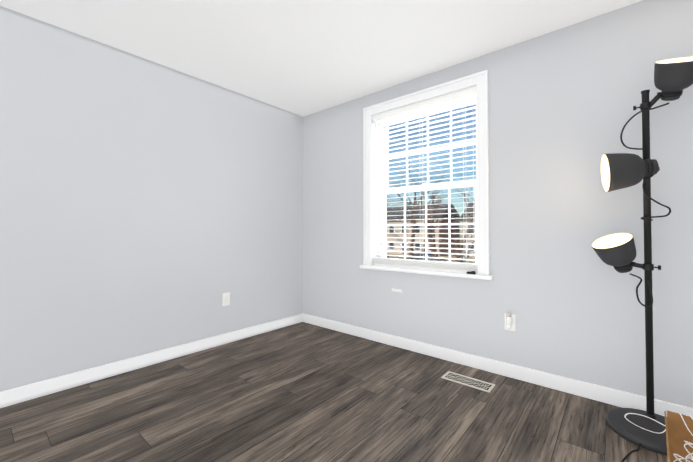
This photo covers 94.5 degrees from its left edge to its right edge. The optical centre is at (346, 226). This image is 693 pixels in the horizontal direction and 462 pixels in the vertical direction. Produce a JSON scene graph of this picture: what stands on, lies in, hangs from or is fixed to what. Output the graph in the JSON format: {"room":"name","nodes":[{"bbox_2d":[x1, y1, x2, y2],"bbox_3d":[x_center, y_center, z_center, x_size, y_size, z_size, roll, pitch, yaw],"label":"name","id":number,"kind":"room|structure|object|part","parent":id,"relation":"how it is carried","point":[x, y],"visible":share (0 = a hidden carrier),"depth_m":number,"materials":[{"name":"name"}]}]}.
{"room":"empty bedroom","nodes":[
{"label":"empty bedroom","id":0,"kind":"room"},
{"bbox_2d":[0,6,302,391],"bbox_3d":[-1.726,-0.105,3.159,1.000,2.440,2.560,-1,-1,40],"label":"wall","id":1,"kind":"structure","parent":0,"point":[147,206],"depth_m":2.45,"materials":[{"name":"paint"}]},
{"bbox_2d":[0,313,303,407],"bbox_3d":[-1.358,1.061,2.793,0.018,0.097,2.534,-1,-1,40],"label":"baseboard","id":2,"kind":"structure","parent":1,"relation":"attached to","point":[13,396],"depth_m":2.42,"materials":[{"name":"white wood"}]},
{"bbox_2d":[222,292,229,305],"bbox_3d":[-1.146,0.693,3.051,0.008,0.117,0.072,-1,-1,40],"label":"electrical outlet","id":3,"kind":"object","parent":1,"relation":"attached to","point":[226,299],"visible":1,"depth_m":3.05,"materials":[{"name":"white plastic"}]},
{"bbox_2d":[0,0,642,116],"bbox_3d":[-0.742,-1.421,1.014,5.800,0.120,5.100,-1,-1,40],"label":"ceiling","id":4,"kind":"structure","parent":0,"point":[303,58],"depth_m":2.24,"materials":[{"name":"paint"}]},
{"bbox_2d":[0,322,666,461],"bbox_3d":[-0.742,1.139,0.972,5.800,0.120,5.100,-1,-1,40],"label":"floor","id":5,"kind":"structure","parent":0,"point":[302,392],"depth_m":1.86,"materials":[{"name":"brown wood"}]},
{"bbox_2d":[441,371,494,392],"bbox_3d":[0.859,1.097,2.271,0.335,0.006,0.135,-1,-1,40],"label":"floor vent","id":6,"kind":"object","parent":5,"relation":"in","point":[470,382],"visible":1,"depth_m":2.26,"materials":[{"name":"silver metal"}]},
{"bbox_2d":[591,57,692,461],"bbox_3d":[1.281,0.088,1.332,0.471,1.993,1.336,-1,-1,40],"label":"lamp","id":7,"kind":"object","parent":5,"relation":"on","point":[673,78],"visible":1,"depth_m":1.74,"materials":[{"name":"black metal"}]},
{"bbox_2d":[624,410,692,461],"bbox_3d":[1.575,0.965,1.251,0.771,0.237,0.793,-1,-1,44],"label":"cardboard box","id":8,"kind":"object","parent":5,"relation":"on","point":[679,432],"visible":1,"depth_m":1.45,"materials":[{"name":"cardboard"}]},
{"bbox_2d":[303,0,692,407],"bbox_3d":[0.823,-0.110,2.845,5.800,2.440,0.250,-1,-1,40],"label":"wall","id":9,"kind":"structure","parent":0,"point":[562,102],"depth_m":2.17,"materials":[{"name":"paint"}]},
{"bbox_2d":[363,70,489,275],"bbox_3d":[0.701,-0.406,2.915,1.190,1.575,0.239,-1,-1,40],"label":"window","id":10,"kind":"structure","parent":9,"relation":"in","point":[479,80],"depth_m":2.92,"materials":[{"name":"white"}]},
{"bbox_2d":[372,86,477,273],"bbox_3d":[0.669,-0.367,2.877,1.024,1.492,0.082,-1,-1,40],"label":"window blinds","id":11,"kind":"object","parent":10,"relation":"attached to","point":[466,267],"visible":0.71,"depth_m":2.83,"materials":[{"name":"white plastic"}]},
{"bbox_3d":[0.746,-0.376,2.967,1.070,1.515,0.100,-1,-1,40],"label":"window unit frame","id":12,"kind":"part","parent":10,"relation":"part of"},
{"bbox_3d":[0.732,-0.016,2.946,0.970,0.744,0.033,-1,-1,40],"label":"window sash","id":13,"kind":"part","parent":10,"relation":"part of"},
{"bbox_3d":[0.732,-0.016,2.946,0.894,0.668,0.004,-1,-1,40],"label":"sash glass","id":14,"kind":"part","parent":10,"relation":"part of","materials":[{"name":"clear glass"}]},
{"bbox_3d":[0.761,-0.714,2.991,0.970,0.738,0.033,-1,-1,40],"label":"window sash","id":15,"kind":"part","parent":10,"relation":"part of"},
{"bbox_3d":[0.761,-0.714,2.991,0.894,0.662,0.004,-1,-1,40],"label":"sash glass","id":16,"kind":"part","parent":10,"relation":"part of","materials":[{"name":"clear glass"}]},
{"bbox_2d":[360,265,493,279],"bbox_3d":[0.688,0.396,2.886,1.250,0.030,0.250,-1,-1,40],"label":"window sill","id":17,"kind":"structure","parent":9,"relation":"attached to","point":[438,272],"depth_m":2.73,"materials":[{"name":"white wood"}]},
{"bbox_2d":[304,314,692,416],"bbox_3d":[1.118,1.054,2.401,4.300,0.097,0.018,-1,-1,40],"label":"baseboard","id":18,"kind":"structure","parent":9,"relation":"attached to","point":[607,395],"depth_m":2.31,"materials":[{"name":"white wood"}]},
{"bbox_2d":[505,313,515,330],"bbox_3d":[1.183,0.695,2.329,0.072,0.130,0.054,-1,-1,40],"label":"electrical outlet","id":19,"kind":"object","parent":9,"relation":"attached to","point":[510,321],"visible":1,"depth_m":2.33,"materials":[{"name":"white plastic"}]},
{"label":"outside","id":20,"kind":"structure","parent":0,"visible":0},
{"bbox_2d":[386,240,474,262],"bbox_3d":[28.834,5.465,84.969,180.000,0.250,158.000,-1,-1,40],"label":"yard","id":21,"kind":"structure","parent":20,"point":[442,256],"depth_m":49.37,"materials":[{"name":"grey"}]},
{"bbox_2d":[387,172,447,260],"bbox_3d":[6.159,-0.769,26.139,6.393,10.377,8.091,-1,-1,40],"label":"tree","id":22,"kind":"object","parent":21,"relation":"on","point":[431,213],"depth_m":24.41,"materials":[{"name":"brown plant"}]},
{"bbox_2d":[390,161,448,259],"bbox_3d":[7.675,-1.627,32.100,6.593,12.264,6.072,-1,-1,40],"label":"tree","id":23,"kind":"object","parent":21,"relation":"on","point":[413,230],"depth_m":32.43,"materials":[{"name":"brown plant"}]},
{"bbox_2d":[386,198,459,255],"bbox_3d":[13.176,-0.124,60.325,13.800,10.200,9.800,-1,-1,40],"label":"house","id":24,"kind":"structure","parent":21,"relation":"on","point":[397,212],"depth_m":56.74,"materials":[{"name":"grey"}]},
{"bbox_2d":[406,253,445,261],"bbox_3d":[8.921,3.823,36.622,4.500,1.450,1.800,-1,-1,40],"label":"car","id":25,"kind":"object","parent":21,"relation":"on","point":[423,254],"depth_m":35.88,"materials":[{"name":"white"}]},
{"bbox_2d":[422,191,456,251],"bbox_3d":[14.055,-0.828,47.337,4.611,11.260,5.862,-1,-1,40],"label":"tree","id":26,"kind":"object","parent":21,"relation":"on","point":[438,203],"depth_m":46.91,"materials":[{"name":"brown plant"}]},
{"bbox_2d":[444,172,474,262],"bbox_3d":[7.830,0.516,18.799,4.833,7.596,6.073,-1,-1,40],"label":"tree","id":27,"kind":"object","parent":21,"relation":"on","point":[462,246],"depth_m":17.31,"materials":[{"name":"brown plant"}]},
{"bbox_2d":[458,203,474,256],"bbox_3d":[26.307,-0.267,51.852,12.800,10.200,9.800,-1,-1,40],"label":"house","id":28,"kind":"structure","parent":21,"relation":"on","point":[463,216],"depth_m":51.79,"materials":[{"name":"grey"}]}
]}

